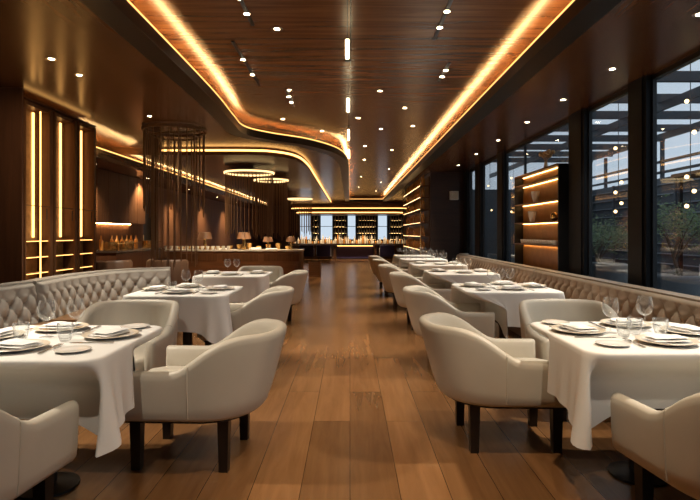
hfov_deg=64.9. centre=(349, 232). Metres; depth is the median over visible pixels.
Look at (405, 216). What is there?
wall
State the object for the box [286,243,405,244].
countertop
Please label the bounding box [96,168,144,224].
wall panel
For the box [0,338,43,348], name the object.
folded napkin
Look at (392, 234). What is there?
bar shelf
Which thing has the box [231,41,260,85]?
ceiling track
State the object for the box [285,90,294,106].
ceiling track
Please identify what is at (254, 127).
trim
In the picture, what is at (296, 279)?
tub chair
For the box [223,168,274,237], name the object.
chandelier
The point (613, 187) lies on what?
trim
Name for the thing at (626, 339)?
fork
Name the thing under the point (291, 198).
chandelier
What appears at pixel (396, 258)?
tablecloth
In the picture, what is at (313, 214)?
trim
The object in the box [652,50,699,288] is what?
window
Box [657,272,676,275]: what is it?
ground
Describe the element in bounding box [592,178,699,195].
trim
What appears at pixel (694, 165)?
trim
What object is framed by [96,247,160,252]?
countertop
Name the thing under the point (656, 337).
folded napkin
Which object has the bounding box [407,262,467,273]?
tablecloth
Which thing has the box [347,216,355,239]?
window
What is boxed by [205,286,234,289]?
charger plate
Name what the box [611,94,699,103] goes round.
beam
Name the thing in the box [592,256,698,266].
trim
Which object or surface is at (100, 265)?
lounge chair
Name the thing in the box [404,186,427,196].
shelf
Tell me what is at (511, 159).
trim
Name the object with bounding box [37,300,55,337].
wine glass
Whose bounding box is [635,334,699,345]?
charger plate
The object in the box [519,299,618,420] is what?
tub chair
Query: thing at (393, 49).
ceiling
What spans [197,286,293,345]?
tub chair
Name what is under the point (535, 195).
vase
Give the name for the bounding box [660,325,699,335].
charger plate
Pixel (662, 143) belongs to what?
trim
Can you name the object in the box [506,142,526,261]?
window frame
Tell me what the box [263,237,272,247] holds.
table lamp
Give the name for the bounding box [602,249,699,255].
trim
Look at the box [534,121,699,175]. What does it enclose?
trim
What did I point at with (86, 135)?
display cabinet
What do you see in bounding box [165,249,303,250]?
countertop
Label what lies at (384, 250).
chair
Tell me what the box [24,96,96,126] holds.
trim
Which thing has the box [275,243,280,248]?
jar
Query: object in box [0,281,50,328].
banquette
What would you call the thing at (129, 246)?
copper pot
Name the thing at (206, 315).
tablecloth
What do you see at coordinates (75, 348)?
plate
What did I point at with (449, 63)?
ceiling track
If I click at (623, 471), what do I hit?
dining table
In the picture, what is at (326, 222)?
window
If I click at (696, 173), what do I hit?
pergola
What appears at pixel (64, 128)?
display cabinet
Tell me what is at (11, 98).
wall
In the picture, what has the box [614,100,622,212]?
globe pendant
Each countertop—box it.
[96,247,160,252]
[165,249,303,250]
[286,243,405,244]
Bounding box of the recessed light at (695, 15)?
[692,12,699,17]
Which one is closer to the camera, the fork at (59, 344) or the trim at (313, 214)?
the fork at (59, 344)
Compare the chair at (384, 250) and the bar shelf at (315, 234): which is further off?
the bar shelf at (315, 234)
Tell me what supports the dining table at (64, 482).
on the floor
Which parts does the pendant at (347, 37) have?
cord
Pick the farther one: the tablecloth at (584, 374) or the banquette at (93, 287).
the banquette at (93, 287)
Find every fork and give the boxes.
[37,343,63,353]
[622,338,645,347]
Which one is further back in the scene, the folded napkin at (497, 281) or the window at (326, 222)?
the window at (326, 222)
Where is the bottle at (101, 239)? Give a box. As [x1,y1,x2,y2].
[99,236,102,249]
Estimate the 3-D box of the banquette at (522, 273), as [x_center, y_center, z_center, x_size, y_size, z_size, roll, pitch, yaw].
[2.471,0.892,10.482,0.730,0.816,5.984,0,0,0]
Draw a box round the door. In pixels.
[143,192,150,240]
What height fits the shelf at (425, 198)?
0.020 m
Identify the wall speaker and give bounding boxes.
[449,191,458,199]
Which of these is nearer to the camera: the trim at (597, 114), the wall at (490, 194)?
the trim at (597, 114)
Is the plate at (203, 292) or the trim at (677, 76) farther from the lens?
the trim at (677, 76)
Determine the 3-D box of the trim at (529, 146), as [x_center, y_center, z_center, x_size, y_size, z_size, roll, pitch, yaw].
[7.070,-3.310,21.150,7.860,0.220,0.100,0,0,0]
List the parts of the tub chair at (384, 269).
leg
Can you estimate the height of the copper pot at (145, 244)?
0.160 m
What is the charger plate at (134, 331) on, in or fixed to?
on the tablecloth at (99, 378)
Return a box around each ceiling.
[0,0,699,204]
[96,158,262,208]
[102,148,330,203]
[129,0,571,195]
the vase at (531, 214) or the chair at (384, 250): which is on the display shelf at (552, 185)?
the vase at (531, 214)
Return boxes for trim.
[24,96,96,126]
[79,0,621,201]
[96,147,262,203]
[96,148,262,206]
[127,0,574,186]
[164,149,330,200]
[243,124,310,138]
[292,204,406,210]
[297,210,401,215]
[297,212,402,212]
[464,170,469,254]
[475,163,482,256]
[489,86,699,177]
[492,157,592,162]
[497,151,505,260]
[509,151,612,156]
[518,144,626,149]
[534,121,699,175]
[534,135,664,141]
[554,124,699,131]
[568,108,587,275]
[592,111,699,118]
[592,151,699,178]
[592,163,699,186]
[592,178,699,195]
[592,189,699,203]
[592,200,699,210]
[592,211,699,218]
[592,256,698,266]
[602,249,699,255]
[604,158,606,187]
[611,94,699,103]
[612,186,614,262]
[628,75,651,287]
[657,71,699,82]
[660,141,664,177]
[673,178,676,274]
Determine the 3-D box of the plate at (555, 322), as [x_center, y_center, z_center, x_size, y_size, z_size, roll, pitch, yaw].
[1.240,0.539,3.315,0.160,0.012,0.160,0,0,0]
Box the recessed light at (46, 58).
[45,57,57,60]
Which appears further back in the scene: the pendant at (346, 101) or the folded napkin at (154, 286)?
the pendant at (346, 101)
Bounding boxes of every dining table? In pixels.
[17,471,79,499]
[183,332,191,344]
[499,325,507,338]
[607,459,667,486]
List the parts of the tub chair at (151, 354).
seat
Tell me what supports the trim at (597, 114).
on the trim
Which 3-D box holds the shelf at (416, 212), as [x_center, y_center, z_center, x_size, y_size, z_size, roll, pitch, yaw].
[1.909,-0.610,16.300,0.219,0.020,4.330,0,0,0]
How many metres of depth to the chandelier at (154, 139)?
8.02 m
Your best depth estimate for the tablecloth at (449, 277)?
7.30 m
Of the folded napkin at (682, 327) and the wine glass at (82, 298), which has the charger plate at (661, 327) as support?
the folded napkin at (682, 327)
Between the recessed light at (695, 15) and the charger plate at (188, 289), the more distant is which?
the charger plate at (188, 289)
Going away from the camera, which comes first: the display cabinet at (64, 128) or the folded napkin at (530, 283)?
the folded napkin at (530, 283)
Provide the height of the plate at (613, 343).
0.012 m
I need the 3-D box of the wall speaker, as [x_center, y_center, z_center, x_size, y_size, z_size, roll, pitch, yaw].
[2.640,-0.950,13.954,0.220,0.220,0.121,0,0,0]
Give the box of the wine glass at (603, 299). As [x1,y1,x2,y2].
[602,299,618,332]
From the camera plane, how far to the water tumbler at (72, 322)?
2.79 m
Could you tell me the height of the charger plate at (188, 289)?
0.018 m
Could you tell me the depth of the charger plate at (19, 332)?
2.89 m
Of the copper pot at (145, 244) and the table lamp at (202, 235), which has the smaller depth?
the copper pot at (145, 244)
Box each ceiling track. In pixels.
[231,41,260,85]
[239,0,253,25]
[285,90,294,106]
[433,0,452,39]
[438,62,450,81]
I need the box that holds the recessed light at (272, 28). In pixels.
[271,27,282,30]
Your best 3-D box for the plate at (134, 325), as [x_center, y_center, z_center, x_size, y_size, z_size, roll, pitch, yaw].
[-1.240,0.539,3.175,0.160,0.012,0.160,0,0,0]
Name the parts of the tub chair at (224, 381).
leg, seat, leg, leg, leg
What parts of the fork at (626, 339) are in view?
handle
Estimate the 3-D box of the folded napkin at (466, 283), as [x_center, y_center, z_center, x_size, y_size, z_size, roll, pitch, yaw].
[1.260,0.518,5.630,0.135,0.028,0.196,0,0,-10]
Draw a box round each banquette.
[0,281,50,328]
[24,267,170,322]
[456,253,544,327]
[509,269,699,410]
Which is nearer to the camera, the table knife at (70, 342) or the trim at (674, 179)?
the table knife at (70, 342)
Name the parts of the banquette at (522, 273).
backrest, rail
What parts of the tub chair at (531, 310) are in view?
leg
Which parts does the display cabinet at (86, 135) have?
panel, panel, panel, panel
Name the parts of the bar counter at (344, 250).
leg, panel, leg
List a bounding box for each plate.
[0,330,25,339]
[0,339,50,352]
[33,323,88,331]
[53,345,91,352]
[81,329,139,338]
[120,323,149,328]
[142,286,172,290]
[162,289,193,293]
[174,284,201,287]
[199,291,216,293]
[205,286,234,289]
[459,283,486,286]
[475,288,490,289]
[490,282,516,284]
[497,286,526,289]
[518,284,546,286]
[542,320,569,324]
[551,324,605,333]
[595,339,630,346]
[600,319,652,327]
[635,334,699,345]
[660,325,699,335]
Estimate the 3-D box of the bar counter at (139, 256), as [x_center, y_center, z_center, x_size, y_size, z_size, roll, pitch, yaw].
[-4.650,0.815,11.440,0.680,0.970,2.520,0,0,0]
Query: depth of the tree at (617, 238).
13.10 m
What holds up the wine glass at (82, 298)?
on the tablecloth at (99, 378)
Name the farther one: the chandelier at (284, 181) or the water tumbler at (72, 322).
the chandelier at (284, 181)
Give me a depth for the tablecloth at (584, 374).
2.69 m
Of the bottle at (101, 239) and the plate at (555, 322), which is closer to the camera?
the plate at (555, 322)
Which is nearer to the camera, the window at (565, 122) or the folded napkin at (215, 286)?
the folded napkin at (215, 286)
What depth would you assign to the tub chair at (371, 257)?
12.99 m
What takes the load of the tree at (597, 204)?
on the ground at (658, 273)
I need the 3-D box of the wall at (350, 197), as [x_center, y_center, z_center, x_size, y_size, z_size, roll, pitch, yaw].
[-1.440,-1.640,26.660,9.120,0.420,0.080,0,0,0]
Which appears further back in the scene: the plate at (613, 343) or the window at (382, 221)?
the window at (382, 221)
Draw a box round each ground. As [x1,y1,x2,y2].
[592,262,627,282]
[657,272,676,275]
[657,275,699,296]
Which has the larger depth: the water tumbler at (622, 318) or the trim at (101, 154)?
the trim at (101, 154)
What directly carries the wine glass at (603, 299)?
on the tablecloth at (584, 374)
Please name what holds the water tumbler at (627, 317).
on the tablecloth at (584, 374)
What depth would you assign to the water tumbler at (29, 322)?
2.81 m
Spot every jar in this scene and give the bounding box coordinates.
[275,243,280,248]
[550,212,557,220]
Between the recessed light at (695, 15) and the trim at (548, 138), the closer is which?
the recessed light at (695, 15)
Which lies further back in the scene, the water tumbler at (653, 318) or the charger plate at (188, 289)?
the charger plate at (188, 289)
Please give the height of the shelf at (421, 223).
0.020 m
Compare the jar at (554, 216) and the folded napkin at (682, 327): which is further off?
the jar at (554, 216)
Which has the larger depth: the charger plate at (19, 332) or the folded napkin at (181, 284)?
the folded napkin at (181, 284)
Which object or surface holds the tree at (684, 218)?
on the ground at (658, 273)
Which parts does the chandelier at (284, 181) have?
rod, rod, rod, rod, rod, rod, rod, rod, rod, rod, rod, rod, rod, rod, rod, rod, rod, rod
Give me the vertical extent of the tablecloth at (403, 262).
0.431 m
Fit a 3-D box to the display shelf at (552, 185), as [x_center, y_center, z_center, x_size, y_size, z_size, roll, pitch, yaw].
[2.860,0.031,8.350,0.160,1.938,1.970,0,0,0]
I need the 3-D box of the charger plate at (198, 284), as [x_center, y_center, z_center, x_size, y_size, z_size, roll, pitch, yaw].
[-1.630,0.535,5.540,0.282,0.018,0.282,0,0,-26]
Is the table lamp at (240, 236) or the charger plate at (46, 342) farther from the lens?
the table lamp at (240, 236)
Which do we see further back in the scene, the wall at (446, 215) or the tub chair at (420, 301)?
the wall at (446, 215)
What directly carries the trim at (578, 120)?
on the wall
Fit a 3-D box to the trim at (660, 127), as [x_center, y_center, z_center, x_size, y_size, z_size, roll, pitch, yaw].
[7.070,-3.310,17.350,7.860,0.220,0.100,0,0,0]
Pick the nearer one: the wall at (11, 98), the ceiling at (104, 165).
the wall at (11, 98)
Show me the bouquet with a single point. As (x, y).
(544, 155)
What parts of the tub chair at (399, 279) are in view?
leg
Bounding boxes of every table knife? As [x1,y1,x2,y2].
[70,342,113,342]
[574,336,615,337]
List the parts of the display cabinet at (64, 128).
panel, panel, panel, panel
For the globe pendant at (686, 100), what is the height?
2.858 m
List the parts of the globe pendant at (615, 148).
cord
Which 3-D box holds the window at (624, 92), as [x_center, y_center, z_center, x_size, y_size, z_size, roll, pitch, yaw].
[2.975,-0.275,6.280,0.040,2.549,1.080,0,0,0]
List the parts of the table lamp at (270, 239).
lamp shade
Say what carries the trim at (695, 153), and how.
attached to the trim
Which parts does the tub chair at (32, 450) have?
leg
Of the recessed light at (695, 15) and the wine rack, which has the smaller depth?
the recessed light at (695, 15)
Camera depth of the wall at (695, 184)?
18.01 m
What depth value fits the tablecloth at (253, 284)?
6.94 m
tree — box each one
[592,204,627,261]
[592,215,627,262]
[620,194,699,275]
[661,198,699,244]
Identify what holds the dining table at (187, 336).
on the floor
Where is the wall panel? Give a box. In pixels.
[24,99,52,279]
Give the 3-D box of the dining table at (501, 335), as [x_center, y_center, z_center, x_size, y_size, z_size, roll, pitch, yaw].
[1.550,0.925,5.550,0.810,0.749,0.810,0,0,0]
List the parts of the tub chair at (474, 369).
leg, leg, seat, leg, leg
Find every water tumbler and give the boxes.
[12,322,29,338]
[57,322,73,340]
[615,318,631,336]
[627,317,642,334]
[652,318,668,333]
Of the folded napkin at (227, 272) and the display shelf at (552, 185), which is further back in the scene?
the display shelf at (552, 185)
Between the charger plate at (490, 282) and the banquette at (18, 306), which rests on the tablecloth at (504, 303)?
the charger plate at (490, 282)
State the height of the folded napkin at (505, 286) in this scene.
0.028 m
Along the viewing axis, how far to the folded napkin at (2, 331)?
2.88 m
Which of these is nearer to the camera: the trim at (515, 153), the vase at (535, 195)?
the vase at (535, 195)
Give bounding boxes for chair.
[0,400,78,499]
[76,299,179,370]
[96,260,132,270]
[125,318,286,472]
[146,259,188,285]
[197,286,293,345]
[238,266,282,302]
[269,270,307,325]
[299,245,313,260]
[316,245,330,259]
[369,255,398,287]
[372,259,407,296]
[378,264,422,309]
[379,245,393,259]
[389,271,450,329]
[402,285,498,358]
[419,312,565,452]
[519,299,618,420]
[610,392,699,499]
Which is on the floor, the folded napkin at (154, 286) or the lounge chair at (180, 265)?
the lounge chair at (180, 265)
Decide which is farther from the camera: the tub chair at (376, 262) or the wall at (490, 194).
the wall at (490, 194)
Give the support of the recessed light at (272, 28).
in the ceiling at (393, 49)
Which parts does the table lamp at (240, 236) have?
lamp shade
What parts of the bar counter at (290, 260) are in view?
drawer, drawer, drawer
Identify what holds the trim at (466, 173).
on the wall
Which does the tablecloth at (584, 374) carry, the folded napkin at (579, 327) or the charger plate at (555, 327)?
the charger plate at (555, 327)
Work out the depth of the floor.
3.45 m
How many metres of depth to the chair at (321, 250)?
25.94 m
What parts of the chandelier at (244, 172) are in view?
rod, rod, rod, rod, rod, rod, rod, rod, rod, rod, rod, rod, rod, rod, rod, rod, plate, rod, rod, rod, rod, rod, rod, rod, rod, rod, rod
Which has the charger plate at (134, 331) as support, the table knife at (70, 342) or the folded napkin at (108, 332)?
the folded napkin at (108, 332)
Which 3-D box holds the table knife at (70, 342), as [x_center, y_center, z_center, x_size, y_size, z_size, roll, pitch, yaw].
[-1.284,0.544,2.736,0.217,0.004,0.020,0,0,0]
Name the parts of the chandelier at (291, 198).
rod, rod, rod, rod, rod, rod, rod, rod, rod, rod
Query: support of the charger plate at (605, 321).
on the tablecloth at (584, 374)
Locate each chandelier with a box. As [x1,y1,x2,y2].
[141,123,206,269]
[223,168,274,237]
[254,175,288,240]
[288,197,312,235]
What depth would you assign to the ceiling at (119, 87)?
5.45 m
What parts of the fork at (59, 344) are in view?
handle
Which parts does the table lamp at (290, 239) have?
lamp shade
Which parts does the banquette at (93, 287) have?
seat, rail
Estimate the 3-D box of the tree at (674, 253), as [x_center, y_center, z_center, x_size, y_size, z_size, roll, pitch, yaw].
[6.270,0.270,10.703,2.032,2.087,2.292,0,0,-10]
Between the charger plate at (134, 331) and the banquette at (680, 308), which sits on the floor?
the banquette at (680, 308)
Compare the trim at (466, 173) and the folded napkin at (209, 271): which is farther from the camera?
the trim at (466, 173)
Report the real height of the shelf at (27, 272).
0.014 m
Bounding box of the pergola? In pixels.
[671,169,699,275]
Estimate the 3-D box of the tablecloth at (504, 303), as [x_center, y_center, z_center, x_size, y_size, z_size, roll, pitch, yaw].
[1.572,0.764,5.554,1.040,0.432,1.082,0,0,0]
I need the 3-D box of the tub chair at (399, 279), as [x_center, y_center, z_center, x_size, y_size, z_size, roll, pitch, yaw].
[0.993,0.924,7.600,0.899,0.752,0.757,0,0,-1]
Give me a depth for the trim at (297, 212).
27.27 m
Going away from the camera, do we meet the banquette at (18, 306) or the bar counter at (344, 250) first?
the banquette at (18, 306)
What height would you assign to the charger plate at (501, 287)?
0.018 m
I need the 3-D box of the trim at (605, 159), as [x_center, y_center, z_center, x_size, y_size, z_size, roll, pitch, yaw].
[10.250,-2.400,22.050,0.100,1.200,0.100,0,0,0]
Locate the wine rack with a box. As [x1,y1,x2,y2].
[403,176,429,254]
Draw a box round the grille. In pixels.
[451,192,457,198]
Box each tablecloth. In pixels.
[0,325,161,457]
[122,286,242,343]
[192,271,272,302]
[392,255,434,262]
[398,258,447,266]
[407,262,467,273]
[422,270,500,288]
[450,283,564,338]
[530,322,699,449]
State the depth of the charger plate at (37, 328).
3.07 m
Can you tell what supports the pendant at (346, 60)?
hanging from the ceiling at (393, 49)
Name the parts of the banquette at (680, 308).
backrest, rail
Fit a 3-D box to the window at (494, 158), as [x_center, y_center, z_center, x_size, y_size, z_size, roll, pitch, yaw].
[2.975,-0.275,11.525,0.040,2.549,1.350,0,0,0]
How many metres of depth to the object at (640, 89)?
5.46 m
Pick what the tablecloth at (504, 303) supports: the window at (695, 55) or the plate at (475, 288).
the plate at (475, 288)
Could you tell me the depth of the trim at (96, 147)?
10.33 m
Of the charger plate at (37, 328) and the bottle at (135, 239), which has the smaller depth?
the charger plate at (37, 328)
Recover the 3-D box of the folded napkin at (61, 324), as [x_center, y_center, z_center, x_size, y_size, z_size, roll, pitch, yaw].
[-1.630,0.518,3.110,0.196,0.028,0.135,0,0,4]
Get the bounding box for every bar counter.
[96,247,160,267]
[165,249,303,281]
[286,243,407,259]
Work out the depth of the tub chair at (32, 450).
2.16 m
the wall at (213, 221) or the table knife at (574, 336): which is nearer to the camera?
the table knife at (574, 336)
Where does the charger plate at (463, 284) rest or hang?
on the tablecloth at (504, 303)
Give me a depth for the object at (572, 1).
5.65 m
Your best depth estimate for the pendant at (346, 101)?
7.50 m
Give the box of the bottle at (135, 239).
[134,235,137,248]
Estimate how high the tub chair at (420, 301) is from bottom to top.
0.752 m
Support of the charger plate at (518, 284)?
on the tablecloth at (504, 303)
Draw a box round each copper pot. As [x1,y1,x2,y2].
[103,242,126,250]
[119,241,141,249]
[142,241,160,247]
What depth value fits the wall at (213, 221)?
17.13 m
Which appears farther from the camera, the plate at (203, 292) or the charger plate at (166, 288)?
the charger plate at (166, 288)
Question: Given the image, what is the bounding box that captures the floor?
[14,256,694,499]
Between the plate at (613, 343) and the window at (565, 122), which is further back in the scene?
the window at (565, 122)
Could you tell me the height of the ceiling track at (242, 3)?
0.020 m
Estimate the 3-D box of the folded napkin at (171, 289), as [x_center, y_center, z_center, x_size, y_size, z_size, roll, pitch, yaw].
[-1.570,0.518,5.020,0.196,0.028,0.135,0,0,11]
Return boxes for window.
[299,216,311,239]
[320,216,332,239]
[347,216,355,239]
[377,216,387,239]
[470,168,474,254]
[483,156,496,256]
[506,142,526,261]
[524,119,567,143]
[588,88,627,276]
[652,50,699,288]
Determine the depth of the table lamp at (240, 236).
14.94 m
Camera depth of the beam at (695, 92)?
15.51 m
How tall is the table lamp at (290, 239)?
0.347 m
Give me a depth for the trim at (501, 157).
10.47 m
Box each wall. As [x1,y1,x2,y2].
[0,87,23,282]
[96,184,259,259]
[260,205,403,255]
[331,196,405,203]
[404,210,409,254]
[424,172,471,261]
[472,189,513,262]
[592,176,699,275]
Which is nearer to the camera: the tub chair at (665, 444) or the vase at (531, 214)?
the tub chair at (665, 444)
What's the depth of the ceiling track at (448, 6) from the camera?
4.59 m
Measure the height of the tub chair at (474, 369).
0.752 m
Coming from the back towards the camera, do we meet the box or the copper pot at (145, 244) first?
the box
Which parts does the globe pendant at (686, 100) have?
cord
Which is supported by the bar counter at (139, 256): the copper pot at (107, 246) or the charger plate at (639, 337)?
the copper pot at (107, 246)
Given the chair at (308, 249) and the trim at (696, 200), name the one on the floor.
the chair at (308, 249)
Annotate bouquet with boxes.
[538,149,554,166]
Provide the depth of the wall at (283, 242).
30.50 m
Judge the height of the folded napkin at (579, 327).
0.028 m
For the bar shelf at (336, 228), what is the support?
attached to the wall at (283, 242)
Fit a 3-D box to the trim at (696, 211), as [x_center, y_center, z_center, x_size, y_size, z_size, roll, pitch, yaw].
[10.159,-0.615,18.500,0.079,0.030,43.000,0,0,0]
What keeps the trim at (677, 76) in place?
on the trim
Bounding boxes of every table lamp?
[198,232,211,248]
[237,232,250,248]
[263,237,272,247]
[286,237,295,248]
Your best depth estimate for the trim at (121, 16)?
5.17 m
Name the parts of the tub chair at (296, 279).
leg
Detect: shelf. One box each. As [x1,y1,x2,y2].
[26,271,46,274]
[312,216,318,242]
[334,216,345,250]
[357,216,376,250]
[389,211,402,242]
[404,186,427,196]
[404,197,428,205]
[404,209,428,214]
[404,222,428,225]
[514,163,567,272]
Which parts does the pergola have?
post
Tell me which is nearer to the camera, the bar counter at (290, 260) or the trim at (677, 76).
the trim at (677, 76)
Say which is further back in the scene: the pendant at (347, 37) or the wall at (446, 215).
the wall at (446, 215)
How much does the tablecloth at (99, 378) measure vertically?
0.432 m
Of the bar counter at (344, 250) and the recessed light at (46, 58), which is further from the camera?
the bar counter at (344, 250)
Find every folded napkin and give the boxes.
[0,328,16,335]
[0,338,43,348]
[39,321,83,327]
[91,327,131,336]
[147,285,166,288]
[166,288,189,291]
[177,283,198,285]
[207,270,219,272]
[213,285,228,288]
[221,271,236,273]
[464,282,480,285]
[494,280,512,283]
[503,285,522,288]
[523,282,542,285]
[560,323,598,331]
[608,318,643,323]
[643,333,689,341]
[666,324,699,332]
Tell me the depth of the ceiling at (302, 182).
11.74 m
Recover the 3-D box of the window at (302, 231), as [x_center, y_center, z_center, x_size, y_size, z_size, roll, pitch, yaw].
[-2.440,-0.375,30.445,0.720,1.550,0.090,0,0,0]
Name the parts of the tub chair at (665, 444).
leg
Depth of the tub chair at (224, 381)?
2.92 m
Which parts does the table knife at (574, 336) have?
handle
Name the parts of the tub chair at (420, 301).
seat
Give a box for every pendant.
[345,0,348,58]
[345,60,350,111]
[346,101,350,139]
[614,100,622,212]
[684,64,696,207]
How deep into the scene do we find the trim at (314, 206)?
26.90 m
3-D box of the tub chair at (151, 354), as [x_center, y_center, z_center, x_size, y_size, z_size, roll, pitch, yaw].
[-1.700,0.924,4.127,0.757,0.752,0.899,0,0,0]
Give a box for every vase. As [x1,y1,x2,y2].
[528,211,536,221]
[531,191,539,201]
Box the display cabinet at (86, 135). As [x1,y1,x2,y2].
[77,121,95,271]
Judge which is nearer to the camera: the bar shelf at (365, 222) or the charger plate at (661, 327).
the charger plate at (661, 327)
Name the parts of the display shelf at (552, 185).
panel, shelf, shelf, shelf, shelf, panel, shelf, panel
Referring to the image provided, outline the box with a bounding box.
[308,261,320,276]
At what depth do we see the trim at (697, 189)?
20.05 m
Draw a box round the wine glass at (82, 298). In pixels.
[67,298,84,334]
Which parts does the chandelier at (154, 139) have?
rod, rod, rod, rod, rod, rod, rod, rod, rod, rod, rod, rod, rod, rod, rod, rod, rod, rod, rod, rod, rod, rod, rod, rod, rod, rod, rod, rod, rod, rod, rod, rod, rod, rod, rod, rod, rod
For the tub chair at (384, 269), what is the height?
0.752 m
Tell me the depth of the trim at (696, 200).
20.13 m
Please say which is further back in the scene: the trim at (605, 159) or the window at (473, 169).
the trim at (605, 159)
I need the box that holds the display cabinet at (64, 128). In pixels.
[53,111,76,275]
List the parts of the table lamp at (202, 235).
lamp shade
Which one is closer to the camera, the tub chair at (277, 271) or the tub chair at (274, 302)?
the tub chair at (274, 302)

